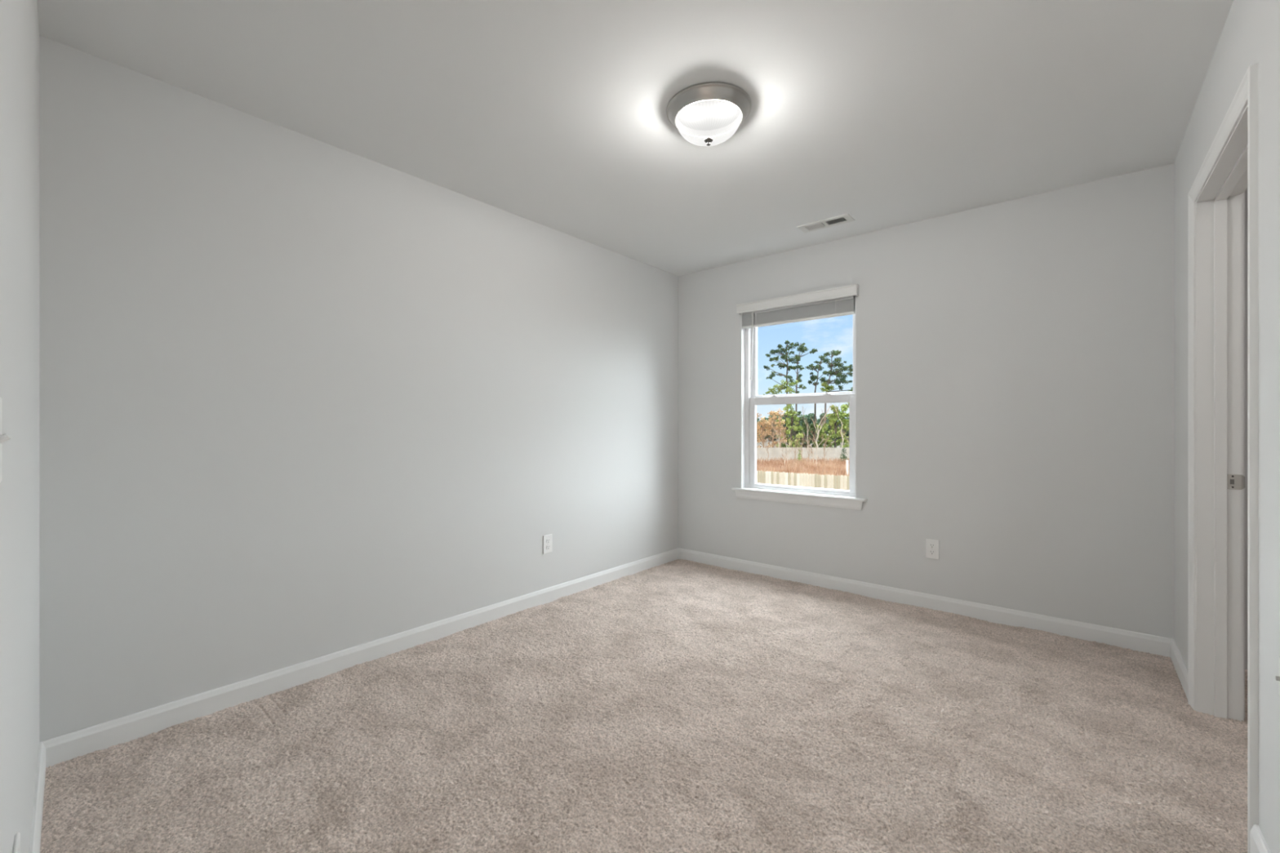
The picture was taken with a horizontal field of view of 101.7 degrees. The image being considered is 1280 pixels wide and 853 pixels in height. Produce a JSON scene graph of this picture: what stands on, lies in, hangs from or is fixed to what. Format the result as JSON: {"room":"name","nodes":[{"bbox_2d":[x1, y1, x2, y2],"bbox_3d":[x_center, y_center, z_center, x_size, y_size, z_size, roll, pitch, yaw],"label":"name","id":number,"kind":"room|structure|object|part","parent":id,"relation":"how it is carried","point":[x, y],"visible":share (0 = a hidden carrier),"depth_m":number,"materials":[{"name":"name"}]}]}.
{"room":"empty bedroom","nodes":[
{"label":"empty bedroom","id":0,"kind":"room"},
{"bbox_2d":[0,0,45,852],"bbox_3d":[-0.919,-0.078,0.677,3.020,2.450,0.134,0,0,42],"label":"wall","id":1,"kind":"structure","parent":0,"point":[22,756],"depth_m":1.05,"materials":[{"name":"white paint"}]},
{"bbox_2d":[0,397,10,482],"bbox_3d":[-0.842,0.018,0.688,0.072,0.116,0.015,0,0,42],"label":"light switch","id":2,"kind":"object","parent":1,"relation":"attached to","point":[3,437],"visible":1,"depth_m":0.69,"materials":[{"name":"white plastic"}]},
{"bbox_3d":[-0.845,0.018,0.685,0.072,0.116,0.005,0,0,42],"label":"plate","id":3,"kind":"part","parent":2,"relation":"part of","materials":[{"name":"white plastic"}]},
{"bbox_2d":[12,832,20,852],"bbox_3d":[-1.113,0.804,0.933,0.074,0.120,0.010,0,0,42],"label":"wall outlet","id":4,"kind":"object","parent":1,"relation":"attached to","point":[16,848],"visible":1,"depth_m":0.93,"materials":[{"name":"white plastic"}]},
{"bbox_3d":[-1.291,1.099,1.098,1.903,0.096,0.014,0,0,42],"label":"baseboard","id":5,"kind":"part","parent":1,"relation":"part of","materials":[{"name":"white wood"}]},
{"bbox_2d":[39,35,678,742],"bbox_3d":[-0.925,-0.083,3.107,0.120,2.440,4.172,0,0,40],"label":"wall","id":6,"kind":"structure","parent":0,"point":[302,397],"depth_m":2.29,"materials":[{"name":"white paint"}]},
{"bbox_2d":[39,547,679,767],"bbox_3d":[-0.835,1.099,3.110,0.014,0.096,3.652,0,0,40],"label":"baseboard","id":7,"kind":"structure","parent":6,"relation":"attached to","point":[64,748],"depth_m":2.29,"materials":[{"name":"white wood"}]},
{"bbox_2d":[542,533,552,554],"bbox_3d":[-0.599,0.765,3.394,0.010,0.120,0.074,0,0,40],"label":"wall outlet","id":8,"kind":"object","parent":6,"relation":"attached to","point":[548,539],"visible":1,"depth_m":3.39,"materials":[{"name":"white plastic"}]},
{"bbox_2d":[36,0,1233,275],"bbox_3d":[0.298,-1.353,2.114,3.231,0.100,4.022,0,0,40],"label":"ceiling","id":9,"kind":"structure","parent":0,"point":[884,114],"depth_m":2.01,"materials":[{"name":"white paint"}]},
{"bbox_2d":[666,81,751,146],"bbox_3d":[0.281,-1.228,2.140,0.346,0.150,0.346,0,0,40],"label":"ceiling lamp","id":10,"kind":"object","parent":9,"relation":"attached to","point":[705,113],"visible":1,"depth_m":2.05,"materials":[{"name":"white glass"}]},
{"bbox_2d":[796,213,854,232],"bbox_3d":[1.188,-1.298,3.340,0.325,0.010,0.132,0,0,40],"label":"ceiling vent","id":11,"kind":"object","parent":9,"relation":"in","point":[845,218],"visible":1,"depth_m":3.33,"materials":[{"name":"white metal"}]},
{"bbox_2d":[40,559,1247,852],"bbox_3d":[0.419,1.143,2.025,3.371,0.019,3.742,0,0,40],"label":"floor","id":12,"kind":"structure","parent":0,"point":[678,705],"depth_m":1.85,"materials":[{"name":"carpet"}]},
{"bbox_2d":[678,163,1173,639],"bbox_3d":[1.584,-0.083,3.569,3.131,2.440,0.160,0,0,40],"label":"wall","id":13,"kind":"structure","parent":0,"point":[1015,358],"depth_m":3.08,"materials":[{"name":"white paint"}]},
{"bbox_2d":[731,295,866,510],"bbox_3d":[1.175,-0.180,3.882,1.016,1.490,0.185,0,0,40],"label":"window","id":14,"kind":"structure","parent":13,"relation":"in","point":[750,489],"depth_m":3.96,"materials":[{"name":"white plastic"}]},
{"bbox_2d":[736,284,858,379],"bbox_3d":[1.137,-0.661,3.838,0.914,0.597,0.091,0,0,40],"label":"window blind","id":15,"kind":"object","parent":14,"relation":"attached to","point":[836,301],"visible":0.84,"depth_m":3.80,"materials":[{"name":"white plastic"}]},
{"bbox_3d":[1.148,-0.782,3.854,0.854,0.014,0.051,0,0,40],"label":"rail","id":16,"kind":"part","parent":15,"relation":"part of","materials":[{"name":"white plastic"}]},
{"bbox_3d":[1.147,0.496,3.848,1.016,0.018,0.095,0,0,40],"label":"sill","id":17,"kind":"part","parent":14,"relation":"part of","materials":[{"name":"white wood"}]},
{"bbox_3d":[1.201,-0.219,3.916,0.870,1.412,0.100,0,0,40],"label":"frame","id":18,"kind":"part","parent":14,"relation":"part of","materials":[{"name":"white plastic"}]},
{"bbox_3d":[1.193,0.125,3.890,0.821,0.708,0.030,0,0,40],"label":"sash","id":19,"kind":"part","parent":14,"relation":"part of","materials":[{"name":"white plastic"}]},
{"bbox_3d":[1.218,-0.543,3.920,0.821,0.691,0.029,0,0,40],"label":"sash","id":20,"kind":"part","parent":14,"relation":"part of","materials":[{"name":"white plastic"}]},
{"bbox_2d":[678,547,1172,657],"bbox_3d":[1.482,1.099,3.541,3.011,0.096,0.014,0,0,40],"label":"baseboard","id":21,"kind":"structure","parent":13,"relation":"attached to","point":[1148,643],"depth_m":3.16,"materials":[{"name":"white wood"}]},
{"bbox_2d":[925,538,938,559],"bbox_3d":[1.825,0.765,3.256,0.074,0.120,0.010,0,0,40],"label":"wall outlet","id":22,"kind":"object","parent":13,"relation":"attached to","point":[931,545],"visible":1,"depth_m":3.25,"materials":[{"name":"white plastic"}]},
{"bbox_2d":[928,543,935,548],"bbox_3d":[1.823,0.745,3.254,0.033,0.027,0.004,0,0,40],"label":"receptacle","id":23,"kind":"object","parent":22,"relation":"attached to","point":[931,545],"depth_m":3.25,"materials":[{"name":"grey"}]},
{"bbox_2d":[928,550,935,555],"bbox_3d":[1.823,0.785,3.254,0.033,0.027,0.004,0,0,40],"label":"receptacle","id":24,"kind":"object","parent":22,"relation":"attached to","point":[931,552],"depth_m":3.25,"materials":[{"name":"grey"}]},
{"bbox_2d":[1173,0,1279,852],"bbox_3d":[1.409,-0.083,1.018,0.120,2.440,3.972,0,0,40],"label":"wall","id":25,"kind":"structure","parent":0,"point":[1250,35],"depth_m":1.37,"materials":[{"name":"white paint"}]},
{"bbox_2d":[1170,639,1187,698],"bbox_3d":[2.448,1.099,2.361,0.014,0.096,0.580,0,0,40],"label":"baseboard","id":26,"kind":"structure","parent":25,"relation":"attached to","point":[1179,664],"depth_m":2.35,"materials":[{"name":"white wood"}]},
{"bbox_2d":[1187,62,1257,852],"bbox_3d":[1.996,0.093,1.718,0.154,2.107,0.996,0,0,40],"label":"door","id":27,"kind":"structure","parent":25,"relation":"in","point":[1216,195],"depth_m":2.03,"materials":[{"name":"white wood"}]},
{"bbox_3d":[2.245,0.091,2.122,0.017,2.102,0.057,0,0,40],"label":"casing","id":28,"kind":"part","parent":27,"relation":"part of","materials":[{"name":"white wood"}]},
{"bbox_3d":[1.944,-0.931,1.762,0.017,0.057,0.996,0,0,40],"label":"head casing","id":29,"kind":"part","parent":27,"relation":"part of","materials":[{"name":"white wood"}]},
{"bbox_3d":[2.312,0.215,2.022,0.048,0.058,0.006,0,0,34],"label":"strike plate","id":30,"kind":"part","parent":27,"relation":"part of","materials":[{"name":"silver metal"}]},
{"bbox_3d":[2.350,0.091,2.033,0.017,2.102,0.057,0,0,40],"label":"casing","id":31,"kind":"part","parent":27,"relation":"part of","materials":[{"name":"white wood"}]},
{"bbox_3d":[1.642,0.091,1.402,0.017,2.102,0.057,0,0,40],"label":"casing","id":32,"kind":"part","parent":27,"relation":"part of","materials":[{"name":"white wood"}]},
{"bbox_2d":[1249,824,1271,852],"bbox_3d":[0.951,1.099,0.577,0.014,0.096,2.106,0,0,40],"label":"baseboard","id":33,"kind":"structure","parent":25,"relation":"attached to","point":[1258,844],"depth_m":1.35,"materials":[{"name":"white wood"}]},
{"bbox_2d":[1275,656,1279,695],"bbox_3d":[1.475,0.582,1.201,0.014,0.090,0.060,0,0,40],"label":"wall plate","id":34,"kind":"object","parent":25,"relation":"attached to","point":[1277,678],"visible":1,"depth_m":1.21,"materials":[{"name":"white plastic"}]},
{"bbox_3d":[1.478,0.582,1.198,0.005,0.090,0.060,0,0,40],"label":"plate","id":35,"kind":"part","parent":34,"relation":"part of","materials":[{"name":"white plastic"}]},
{"bbox_2d":[1244,187,1247,669],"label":"door","id":36,"kind":"structure","parent":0,"point":[1246,190],"depth_m":2.44,"materials":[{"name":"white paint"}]},
{"label":"outside","id":37,"kind":"structure","parent":0,"visible":0},
{"bbox_2d":[756,435,848,459],"bbox_3d":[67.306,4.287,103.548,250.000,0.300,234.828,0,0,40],"label":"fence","id":38,"kind":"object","parent":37,"point":[767,441],"depth_m":120.12,"materials":[{"name":"grey wood"}]},
{"bbox_2d":[756,417,761,438],"bbox_3d":[33.047,0.602,151.434,5.310,8.080,5.035,0,0,40],"label":"tree","id":39,"kind":"object","parent":38,"relation":"on","point":[757,420],"visible":0.02,"depth_m":150.71,"materials":[{"name":"plant"}]},
{"bbox_2d":[756,413,764,447],"bbox_3d":[14.504,1.139,66.061,2.713,6.033,2.836,0,0,9],"label":"tree","id":40,"kind":"object","parent":38,"relation":"on","point":[757,416],"visible":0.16,"depth_m":65.74,"materials":[{"name":"beige plant"}]},
{"bbox_2d":[758,417,768,439],"bbox_3d":[41.445,0.835,174.311,5.385,8.001,4.846,0,0,40],"label":"tree","id":41,"kind":"object","parent":38,"relation":"on","point":[766,437],"visible":0.13,"depth_m":173.72,"materials":[{"name":"brown plant"}]},
{"bbox_2d":[756,416,776,448],"bbox_3d":[14.579,1.479,61.615,2.739,5.347,2.698,0,0,40],"label":"tree","id":42,"kind":"object","parent":38,"relation":"on","point":[762,433],"visible":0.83,"depth_m":61.41,"materials":[{"name":"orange plant"}]},
{"bbox_2d":[761,429,773,460],"bbox_3d":[12.656,2.158,52.032,1.398,3.968,0.422,0,0,28],"label":"bare sapling","id":43,"kind":"object","parent":38,"relation":"on","point":[770,429],"visible":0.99,"depth_m":51.99,"materials":[{"name":"beige plant"}]},
{"bbox_2d":[764,410,781,457],"bbox_3d":[17.002,1.039,66.604,2.832,6.216,2.651,0,0,40],"label":"tree","id":44,"kind":"object","parent":38,"relation":"on","point":[772,420],"visible":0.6,"depth_m":66.36,"materials":[{"name":"beige plant"}]},
{"bbox_2d":[766,412,781,440],"bbox_3d":[38.984,0.161,151.865,5.305,9.086,4.608,0,0,40],"label":"tree","id":45,"kind":"object","parent":38,"relation":"on","point":[767,419],"visible":0.23,"depth_m":151.37,"materials":[{"name":"brown plant"}]},
{"bbox_2d":[771,422,786,447],"bbox_3d":[15.356,1.620,57.944,2.292,5.039,0.762,0,0,-3],"label":"bare tree","id":46,"kind":"object","parent":38,"relation":"on","point":[771,422],"visible":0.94,"depth_m":57.98,"materials":[{"name":"beige plant"}]},
{"bbox_2d":[773,408,786,448],"bbox_3d":[16.501,0.987,61.408,1.650,6.305,2.120,0,0,22],"label":"tree","id":47,"kind":"object","parent":38,"relation":"on","point":[778,414],"visible":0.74,"depth_m":61.40,"materials":[{"name":"beige plant"}]},
{"bbox_2d":[763,340,798,444],"bbox_3d":[17.982,-3.502,67.465,4.591,15.312,3.274,0,0,-5],"label":"pine tree","id":48,"kind":"object","parent":38,"relation":"on","point":[791,345],"visible":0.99,"depth_m":67.42,"materials":[{"name":"green plant"}]},
{"bbox_2d":[777,414,786,435],"bbox_3d":[48.014,-0.013,174.343,5.463,9.269,4.951,0,0,40],"label":"tree","id":49,"kind":"object","parent":38,"relation":"on","point":[783,417],"visible":0.13,"depth_m":173.17,"materials":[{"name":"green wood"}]},
{"bbox_2d":[775,406,795,447],"bbox_3d":[17.616,0.748,63.624,2.523,6.809,2.498,0,0,40],"label":"bushy tree","id":50,"kind":"object","parent":38,"relation":"on","point":[788,407],"visible":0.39,"depth_m":63.37,"materials":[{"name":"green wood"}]},
{"bbox_2d":[781,435,793,464],"bbox_3d":[14.187,2.449,50.127,1.290,3.381,0.427,0,0,7],"label":"bare sapling","id":51,"kind":"object","parent":38,"relation":"on","point":[781,435],"visible":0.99,"depth_m":50.04,"materials":[{"name":"beige plant"}]},
{"bbox_2d":[785,414,801,438],"bbox_3d":[44.218,0.572,150.447,5.243,8.123,5.024,0,0,40],"label":"tree","id":52,"kind":"object","parent":38,"relation":"on","point":[793,424],"visible":0.05,"depth_m":149.59,"materials":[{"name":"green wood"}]},
{"bbox_2d":[785,404,804,448],"bbox_3d":[17.664,0.595,59.904,2.192,7.108,2.528,0,0,16],"label":"bushy tree","id":53,"kind":"object","parent":38,"relation":"on","point":[791,412],"visible":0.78,"depth_m":59.89,"materials":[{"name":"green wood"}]},
{"bbox_2d":[787,433,804,455],"bbox_3d":[15.597,2.428,52.183,2.032,3.421,0.728,0,0,21],"label":"bare sapling","id":54,"kind":"object","parent":38,"relation":"on","point":[797,433],"visible":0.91,"depth_m":52.02,"materials":[{"name":"beige plant"}]},
{"bbox_2d":[791,410,803,452],"bbox_3d":[19.386,1.108,64.052,1.950,6.087,1.820,0,0,40],"label":"bushy tree","id":55,"kind":"object","parent":38,"relation":"on","point":[800,411],"visible":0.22,"depth_m":63.83,"materials":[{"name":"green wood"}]},
{"bbox_2d":[795,435,804,461],"bbox_3d":[15.936,2.518,52.023,1.212,3.245,0.434,0,0,-13],"label":"bare sapling","id":56,"kind":"object","parent":38,"relation":"on","point":[800,435],"visible":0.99,"depth_m":51.99,"materials":[{"name":"beige plant"}]},
{"bbox_2d":[796,448,803,461],"bbox_3d":[16.401,3.212,53.515,0.742,1.851,0.745,0,0,40],"label":"shrub","id":57,"kind":"object","parent":38,"relation":"on","point":[799,455],"visible":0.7,"depth_m":53.48,"materials":[{"name":"green plant"}]},
{"bbox_2d":[786,342,817,439],"bbox_3d":[22.514,-3.930,72.635,3.841,16.135,2.704,0,0,-1],"label":"pine tree","id":58,"kind":"object","parent":38,"relation":"on","point":[802,348],"visible":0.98,"depth_m":72.42,"materials":[{"name":"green plant"}]},
{"bbox_2d":[756,456,848,488],"bbox_3d":[14.984,3.638,43.007,16.096,0.999,29.419,0,0,10],"label":"dry brush","id":59,"kind":"object","parent":38,"relation":"on","point":[836,468],"visible":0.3,"depth_m":45.53,"materials":[{"name":"brown plant"}]},
{"bbox_2d":[756,470,848,490],"bbox_3d":[7.429,3.195,25.694,26.450,1.885,0.144,0,0,40],"label":"wooden fence","id":60,"kind":"object","parent":38,"relation":"on","point":[837,482],"visible":0.12,"depth_m":25.20,"materials":[{"name":"beige wood"}]},
{"bbox_3d":[5.572,3.175,27.175,2.384,1.844,0.026,0,0,40],"label":"picket panel","id":61,"kind":"part","parent":60,"relation":"part of","materials":[{"name":"beige wood"}]},
{"bbox_3d":[7.410,3.176,25.633,2.384,1.841,0.026,0,0,40],"label":"picket panel","id":62,"kind":"part","parent":60,"relation":"part of","materials":[{"name":"beige wood"}]},
{"bbox_3d":[9.249,3.175,24.090,2.384,1.844,0.026,0,0,40],"label":"picket panel","id":63,"kind":"part","parent":60,"relation":"part of","materials":[{"name":"beige wood"}]},
{"bbox_2d":[756,447,848,461],"bbox_3d":[21.975,3.209,57.058,48.050,1.855,0.151,0,0,0],"label":"wooden fence","id":64,"kind":"object","parent":38,"relation":"on","point":[762,452],"visible":0.11,"depth_m":56.99,"materials":[{"name":"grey wood"}]},
{"bbox_3d":[13.600,3.190,56.999,2.384,1.815,0.026,0,0,0],"label":"picket panel","id":65,"kind":"part","parent":64,"relation":"part of","materials":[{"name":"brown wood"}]},
{"bbox_3d":[16.000,3.190,56.999,2.384,1.814,0.026,0,0,0],"label":"picket panel","id":66,"kind":"part","parent":64,"relation":"part of","materials":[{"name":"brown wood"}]},
{"bbox_3d":[18.400,3.190,56.999,2.384,1.814,0.026,0,0,0],"label":"picket panel","id":67,"kind":"part","parent":64,"relation":"part of","materials":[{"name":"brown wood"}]},
{"bbox_3d":[20.800,3.190,56.999,2.384,1.814,0.026,0,0,0],"label":"picket panel","id":68,"kind":"part","parent":64,"relation":"part of","materials":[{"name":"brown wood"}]},
{"bbox_3d":[23.200,3.190,56.999,2.384,1.814,0.026,0,0,0],"label":"picket panel","id":69,"kind":"part","parent":64,"relation":"part of","materials":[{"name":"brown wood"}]},
{"bbox_2d":[800,414,806,439],"bbox_3d":[54.882,0.325,175.117,5.520,8.868,4.605,0,0,40],"label":"tree","id":70,"kind":"object","parent":38,"relation":"on","point":[805,415],"visible":0.05,"depth_m":174.06,"materials":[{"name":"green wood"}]},
{"bbox_2d":[798,422,811,454],"bbox_3d":[19.712,1.786,62.633,1.815,4.737,1.846,0,0,40],"label":"bushy tree","id":71,"kind":"object","parent":38,"relation":"on","point":[805,429],"visible":0.51,"depth_m":62.38,"materials":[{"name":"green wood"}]},
{"bbox_2d":[801,406,810,459],"bbox_3d":[18.758,0.822,59.917,1.386,6.643,1.357,0,0,40],"label":"bare tree","id":72,"kind":"object","parent":38,"relation":"on","point":[802,406],"visible":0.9,"depth_m":60.01,"materials":[{"name":"beige plant"}]},
{"bbox_2d":[804,435,812,461],"bbox_3d":[16.490,2.435,51.067,1.050,3.405,0.285,0,0,3],"label":"bare sapling","id":73,"kind":"object","parent":38,"relation":"on","point":[810,436],"visible":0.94,"depth_m":51.01,"materials":[{"name":"beige plant"}]},
{"bbox_2d":[808,442,813,462],"bbox_3d":[16.355,2.720,49.962,0.650,2.841,0.400,0,0,19],"label":"bare sapling","id":74,"kind":"object","parent":38,"relation":"on","point":[812,452],"visible":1,"depth_m":49.99,"materials":[{"name":"beige plant"}]},
{"bbox_2d":[804,413,820,439],"bbox_3d":[50.041,0.297,151.568,5.213,8.709,4.904,0,0,40],"label":"tree","id":75,"kind":"object","parent":38,"relation":"on","point":[810,417],"visible":0.21,"depth_m":150.82,"materials":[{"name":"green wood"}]},
{"bbox_2d":[804,422,824,453],"bbox_3d":[22.128,1.770,66.049,2.601,4.766,2.334,0,0,40],"label":"bushy tree","id":76,"kind":"object","parent":38,"relation":"on","point":[812,428],"visible":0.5,"depth_m":65.76,"materials":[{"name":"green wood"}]},
{"bbox_2d":[808,432,823,466],"bbox_3d":[15.630,1.990,46.831,1.948,4.306,0.586,0,0,-24],"label":"bare sapling","id":77,"kind":"object","parent":38,"relation":"on","point":[816,447],"visible":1,"depth_m":46.98,"materials":[{"name":"beige plant"}]},
{"bbox_2d":[804,355,831,439],"bbox_3d":[23.328,-2.605,68.871,2.927,13.488,2.943,0,0,-10],"label":"pine tree","id":78,"kind":"object","parent":38,"relation":"on","point":[813,377],"visible":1,"depth_m":68.92,"materials":[{"name":"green plant"}]},
{"bbox_2d":[812,404,831,447],"bbox_3d":[20.828,0.776,59.618,2.863,6.740,0.574,0,0,-4],"label":"bare tree","id":79,"kind":"object","parent":38,"relation":"on","point":[821,424],"visible":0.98,"depth_m":59.51,"materials":[{"name":"beige plant"}]},
{"bbox_2d":[812,423,832,448],"bbox_3d":[21.653,1.925,61.659,2.343,4.461,1.951,0,0,40],"label":"bushy tree","id":80,"kind":"object","parent":38,"relation":"on","point":[822,430],"visible":0.66,"depth_m":61.60,"materials":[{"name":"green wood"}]},
{"bbox_2d":[817,413,828,434],"bbox_3d":[61.006,-0.012,173.288,4.614,9.374,4.398,0,0,40],"label":"tree","id":81,"kind":"object","parent":38,"relation":"on","point":[820,415],"visible":0.17,"depth_m":172.24,"materials":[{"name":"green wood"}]},
{"bbox_2d":[822,431,832,462],"bbox_3d":[18.812,2.165,51.938,1.498,3.949,0.640,0,0,4],"label":"bare sapling","id":82,"kind":"object","parent":38,"relation":"on","point":[829,432],"visible":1,"depth_m":52.01,"materials":[{"name":"beige plant"}]},
{"bbox_2d":[822,415,839,448],"bbox_3d":[23.572,1.269,64.963,2.527,5.749,2.241,0,0,40],"label":"bushy tree","id":83,"kind":"object","parent":38,"relation":"on","point":[830,437],"visible":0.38,"depth_m":64.90,"materials":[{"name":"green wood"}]},
{"bbox_2d":[826,417,841,440],"bbox_3d":[55.812,0.633,151.123,5.284,8.301,4.709,0,0,40],"label":"tree","id":84,"kind":"object","parent":38,"relation":"on","point":[828,428],"visible":0.07,"depth_m":150.41,"materials":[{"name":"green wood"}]},
{"bbox_2d":[825,404,844,452],"bbox_3d":[23.119,0.789,61.473,2.024,6.724,2.484,0,0,-2],"label":"bushy tree","id":85,"kind":"object","parent":38,"relation":"on","point":[834,434],"visible":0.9,"depth_m":61.41,"materials":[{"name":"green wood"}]},
{"bbox_2d":[818,350,853,445],"bbox_3d":[27.849,-3.235,73.126,6.015,14.772,3.662,0,0,-9],"label":"pine tree","id":86,"kind":"object","parent":38,"relation":"on","point":[838,371],"visible":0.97,"depth_m":72.91,"materials":[{"name":"green plant"}]},
{"bbox_2d":[834,405,848,447],"bbox_3d":[23.148,0.592,60.220,2.108,7.107,0.632,0,0,27],"label":"bare tree","id":87,"kind":"object","parent":38,"relation":"on","point":[834,406],"visible":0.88,"depth_m":60.08,"materials":[{"name":"beige plant"}]},
{"bbox_2d":[836,404,848,447],"bbox_3d":[25.306,0.639,65.096,1.961,7.025,2.133,0,0,-18],"label":"bushy tree","id":88,"kind":"object","parent":38,"relation":"on","point":[843,409],"visible":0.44,"depth_m":64.85,"materials":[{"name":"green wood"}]},
{"bbox_2d":[838,448,847,461],"bbox_3d":[20.943,3.140,53.497,1.052,1.993,1.035,0,0,40],"label":"shrub","id":89,"kind":"object","parent":38,"relation":"on","point":[844,456],"visible":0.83,"depth_m":53.49,"materials":[{"name":"green plant"}]},
{"bbox_2d":[843,417,848,439],"bbox_3d":[61.723,0.621,151.802,5.493,8.269,5.026,0,0,40],"label":"tree","id":90,"kind":"object","parent":38,"relation":"on","point":[847,433],"visible":0.11,"depth_m":151.52,"materials":[{"name":"green plant"}]},
{"bbox_2d":[843,402,848,448],"bbox_3d":[25.131,0.404,61.969,2.015,7.497,2.690,0,0,18],"label":"bushy tree","id":91,"kind":"object","parent":38,"relation":"on","point":[846,424],"visible":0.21,"depth_m":61.97,"materials":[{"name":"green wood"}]},
{"bbox_2d":[845,460,848,475],"bbox_3d":[15.879,3.367,40.000,0.150,1.540,0.150,0,0,40],"label":"marker post","id":92,"kind":"object","parent":38,"relation":"on","point":[846,461],"visible":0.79,"depth_m":39.95,"materials":[{"name":"white paint"}]}
]}

